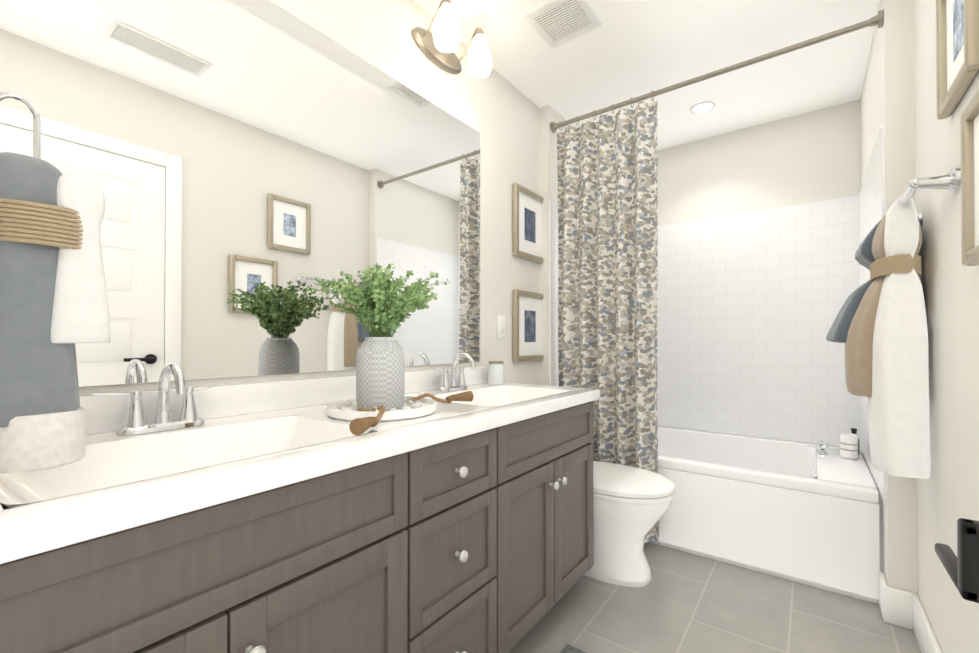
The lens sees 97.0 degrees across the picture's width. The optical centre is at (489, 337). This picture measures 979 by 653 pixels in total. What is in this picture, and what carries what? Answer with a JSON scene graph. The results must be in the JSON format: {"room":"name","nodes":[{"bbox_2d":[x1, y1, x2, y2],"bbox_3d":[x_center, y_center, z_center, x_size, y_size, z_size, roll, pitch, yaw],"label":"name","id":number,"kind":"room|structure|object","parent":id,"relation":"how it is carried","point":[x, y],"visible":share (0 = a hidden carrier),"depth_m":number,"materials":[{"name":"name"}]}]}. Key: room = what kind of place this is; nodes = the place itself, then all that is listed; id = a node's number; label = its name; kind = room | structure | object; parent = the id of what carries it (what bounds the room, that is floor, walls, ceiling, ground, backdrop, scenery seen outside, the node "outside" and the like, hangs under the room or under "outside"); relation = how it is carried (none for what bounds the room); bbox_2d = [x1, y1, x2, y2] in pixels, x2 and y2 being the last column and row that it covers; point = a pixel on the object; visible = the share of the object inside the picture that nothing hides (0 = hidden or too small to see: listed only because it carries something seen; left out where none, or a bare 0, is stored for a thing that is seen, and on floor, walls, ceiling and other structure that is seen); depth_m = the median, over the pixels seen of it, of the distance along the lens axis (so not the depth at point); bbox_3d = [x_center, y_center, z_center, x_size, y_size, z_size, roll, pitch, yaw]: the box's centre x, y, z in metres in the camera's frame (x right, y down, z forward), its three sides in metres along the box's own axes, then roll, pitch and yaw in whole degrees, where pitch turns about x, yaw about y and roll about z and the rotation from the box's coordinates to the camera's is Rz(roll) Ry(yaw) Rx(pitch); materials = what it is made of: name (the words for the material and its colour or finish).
{"room":"bathroom","nodes":[
{"label":"bathroom","id":0,"kind":"room"},
{"bbox_2d":[79,0,539,395],"bbox_3d":[-0.131,-0.143,2.068,0.100,2.450,3.520,0,-1,37],"label":"wall","id":1,"kind":"structure","parent":0,"point":[497,110],"depth_m":2.11,"materials":[{"name":"paint"}]},
{"bbox_2d":[0,0,479,386],"bbox_3d":[-0.561,-0.444,1.401,0.005,1.108,1.726,0,-1,37],"label":"mirror","id":2,"kind":"object","parent":1,"relation":"attached to","point":[254,168],"visible":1,"depth_m":1.21,"materials":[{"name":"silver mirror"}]},
{"bbox_2d":[412,0,491,77],"bbox_3d":[-0.143,-1.242,1.805,0.202,0.196,0.316,0,-1,37],"label":"sconce","id":3,"kind":"object","parent":1,"relation":"attached to","point":[438,46],"visible":1,"depth_m":1.81,"materials":[{"name":"white glass"}]},
{"bbox_2d":[497,315,505,337],"bbox_3d":[0.063,-0.057,2.234,0.012,0.116,0.072,0,-1,37],"label":"light switch","id":4,"kind":"object","parent":1,"relation":"attached to","point":[501,326],"visible":1,"depth_m":2.23,"materials":[{"name":"white plastic"}]},
{"bbox_2d":[513,289,543,361],"bbox_3d":[0.231,-0.066,2.446,0.028,0.390,0.330,0,-1,37],"label":"picture","id":5,"kind":"object","parent":1,"relation":"attached to","point":[527,329],"visible":0.96,"depth_m":2.42,"materials":[{"name":"beige"}]},
{"bbox_2d":[513,183,543,262],"bbox_3d":[0.231,-0.635,2.450,0.028,0.390,0.330,0,-1,37],"label":"picture","id":6,"kind":"object","parent":1,"relation":"attached to","point":[527,223],"visible":0.94,"depth_m":2.42,"materials":[{"name":"beige"}]},
{"bbox_2d":[539,105,570,385],"bbox_3d":[0.621,-0.137,2.948,0.060,2.450,1.010,0,-1,37],"label":"wall","id":7,"kind":"structure","parent":0,"point":[548,174],"depth_m":2.55,"materials":[{"name":"paint"}]},
{"bbox_2d":[549,199,558,385],"bbox_3d":[0.649,-0.085,2.927,0.010,1.455,0.990,0,-1,37],"label":"tiled wall","id":8,"kind":"structure","parent":7,"relation":"attached to","point":[553,292],"depth_m":2.55,"materials":[{"name":"white tile"}]},
{"bbox_2d":[550,10,882,132],"bbox_3d":[0.959,-1.253,2.136,1.456,0.060,0.060,0,-1,37],"label":"rail","id":9,"kind":"object","parent":7,"relation":"attached to","point":[877,20],"visible":0.98,"depth_m":1.99,"materials":[{"name":"silver metal"}]},
{"bbox_2d":[557,90,658,543],"bbox_3d":[0.626,-0.111,2.371,0.575,2.319,0.106,0,-1,37],"label":"shower curtain","id":10,"kind":"object","parent":9,"relation":"hanging from","point":[607,167],"visible":0.75,"depth_m":2.35,"materials":[{"name":"fabric"}]},
{"bbox_2d":[414,0,879,149],"bbox_3d":[0.551,-1.402,1.571,1.800,0.060,3.520,0,-1,37],"label":"ceiling","id":11,"kind":"structure","parent":0,"point":[627,50],"depth_m":2.11,"materials":[{"name":"white paint"}]},
{"bbox_2d":[523,0,601,47],"bbox_3d":[0.316,-1.363,1.857,0.250,0.012,0.250,0,-1,37],"label":"vent","id":12,"kind":"object","parent":11,"relation":"attached to","point":[553,23],"visible":1,"depth_m":1.85,"materials":[{"name":"white plastic"}]},
{"bbox_2d":[690,101,715,113],"bbox_3d":[1.262,-1.360,2.562,0.140,0.008,0.140,0,-1,37],"label":"recessed light","id":13,"kind":"object","parent":11,"relation":"in","point":[703,107],"visible":1,"depth_m":2.56,"materials":[{"name":"white plastic"}]},
{"bbox_2d":[508,542,920,652],"bbox_3d":[0.551,1.108,1.552,1.800,0.060,3.520,0,-1,37],"label":"floor","id":14,"kind":"structure","parent":0,"point":[682,602],"depth_m":1.67,"materials":[{"name":"tile"}]},
{"bbox_2d":[0,352,599,652],"bbox_3d":[-0.297,0.566,1.268,0.574,1.020,1.840,0,-1,37],"label":"bathroom vanity","id":15,"kind":"object","parent":14,"relation":"on","point":[289,516],"visible":1,"depth_m":0.91,"materials":[{"name":"brown wood"}]},
{"bbox_2d":[0,92,110,473],"bbox_3d":[-0.750,-0.093,0.722,0.116,0.604,0.169,0,-1,37],"label":"towel stand","id":16,"kind":"object","parent":15,"relation":"on","point":[54,309],"visible":1,"depth_m":0.70,"materials":[{"name":"fabric"}]},
{"bbox_2d":[306,263,473,434],"bbox_3d":[-0.280,0.003,1.268,0.426,0.421,0.563,0,-1,37],"label":"potted plant","id":17,"kind":"object","parent":15,"relation":"on","point":[382,305],"visible":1,"depth_m":1.19,"materials":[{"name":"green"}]},
{"bbox_2d":[488,361,503,384],"bbox_3d":[0.031,0.164,2.058,0.076,0.110,0.076,0,-1,37],"label":"candle jar","id":18,"kind":"object","parent":15,"relation":"on","point":[495,372],"visible":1,"depth_m":2.03,"materials":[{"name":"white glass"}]},
{"bbox_2d":[560,644,585,652],"bbox_3d":[0.185,1.067,1.009,0.460,0.012,0.910,0,-1,37],"label":"bath rug","id":19,"kind":"object","parent":14,"relation":"on","point":[568,648],"visible":1,"depth_m":1.47,"materials":[{"name":"grey fabric"}]},
{"bbox_2d":[584,461,674,586],"bbox_3d":[0.469,0.679,2.102,0.804,0.805,0.440,0,-1,37],"label":"toilet","id":20,"kind":"object","parent":14,"relation":"on","point":[631,504],"visible":0.29,"depth_m":1.89,"materials":[{"name":"white ceramic"}]},
{"bbox_2d":[649,426,879,603],"bbox_3d":[1.262,0.858,2.529,1.436,0.455,0.882,0,-1,37],"label":"bathtub","id":21,"kind":"object","parent":14,"relation":"on","point":[804,513],"visible":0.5,"depth_m":2.02,"materials":[{"name":"white ceramic"}]},
{"bbox_2d":[816,440,828,454],"bbox_3d":[1.809,0.592,2.354,0.057,0.072,0.054,0,-1,37],"label":"faucet","id":22,"kind":"object","parent":21,"relation":"on","point":[822,445],"visible":1,"depth_m":2.34,"materials":[{"name":"silver metal"}]},
{"bbox_2d":[839,433,857,458],"bbox_3d":[1.886,0.566,2.272,0.077,0.122,0.077,0,-1,37],"label":"cup","id":23,"kind":"object","parent":21,"relation":"on","point":[848,442],"visible":1,"depth_m":2.24,"materials":[{"name":"white ceramic"}]},
{"bbox_2d":[851,428,859,455],"bbox_3d":[1.961,0.557,2.328,0.044,0.141,0.043,0,-1,37],"label":"bottle","id":24,"kind":"object","parent":21,"relation":"on","point":[854,430],"visible":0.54,"depth_m":2.32,"materials":[{"name":"black"}]},
{"bbox_2d":[658,99,861,453],"bbox_3d":[1.570,-0.137,2.935,1.600,2.450,0.100,0,-1,37],"label":"wall","id":25,"kind":"structure","parent":0,"point":[812,156],"depth_m":2.75,"materials":[{"name":"paint"}]},
{"bbox_2d":[657,195,859,449],"bbox_3d":[1.530,-0.085,2.896,1.460,1.455,0.010,0,-1,37],"label":"tiled wall","id":26,"kind":"structure","parent":25,"relation":"attached to","point":[750,304],"depth_m":2.75,"materials":[{"name":"white tile"}]},
{"bbox_2d":[860,0,917,594],"bbox_3d":[1.850,-0.143,2.036,0.080,2.450,1.010,0,-1,37],"label":"wall","id":27,"kind":"structure","parent":0,"point":[887,97],"depth_m":1.64,"materials":[{"name":"paint"}]},
{"bbox_2d":[859,125,886,502],"bbox_3d":[1.814,-0.091,2.063,0.010,1.455,0.990,0,-1,37],"label":"tiled wall","id":28,"kind":"structure","parent":27,"relation":"attached to","point":[872,203],"depth_m":1.97,"materials":[{"name":"white tile"}]},
{"bbox_2d":[913,0,978,652],"bbox_3d":[1.234,-0.151,1.055,0.100,2.450,3.520,0,-1,37],"label":"wall","id":29,"kind":"structure","parent":0,"point":[947,494],"depth_m":1.26,"materials":[{"name":"paint"}]},
{"bbox_2d":[826,167,960,478],"bbox_3d":[1.287,-0.009,1.433,0.264,0.875,0.611,0,-1,37],"label":"hanging towels","id":30,"kind":"object","parent":29,"relation":"attached to","point":[879,328],"visible":1,"depth_m":1.35,"materials":[{"name":"white fabric"}]},
{"bbox_2d":[899,589,941,652],"bbox_3d":[1.176,1.007,1.086,0.040,0.135,1.305,0,-1,37],"label":"baseboard","id":31,"kind":"structure","parent":29,"relation":"attached to","point":[902,608],"depth_m":1.53,"materials":[{"name":"white paint"}]},
{"bbox_2d":[935,518,978,602],"bbox_3d":[0.856,0.357,0.728,0.120,0.150,0.210,0,-1,37],"label":"door handle","id":32,"kind":"object","parent":29,"relation":"attached to","point":[962,568],"visible":1,"depth_m":0.69,"materials":[{"name":"black metal"}]},
{"bbox_2d":[936,0,978,119],"bbox_3d":[1.170,-0.785,1.082,0.028,0.360,0.300,0,-1,37],"label":"picture","id":33,"kind":"object","parent":29,"relation":"attached to","point":[957,45],"visible":1,"depth_m":1.10,"materials":[{"name":"beige"}]},
{"bbox_2d":[960,89,978,266],"bbox_3d":[1.030,-0.347,0.890,0.028,0.360,0.300,0,-1,37],"label":"picture","id":34,"kind":"object","parent":29,"relation":"attached to","point":[969,119],"visible":1,"depth_m":0.99,"materials":[{"name":"beige wood"}]}
]}

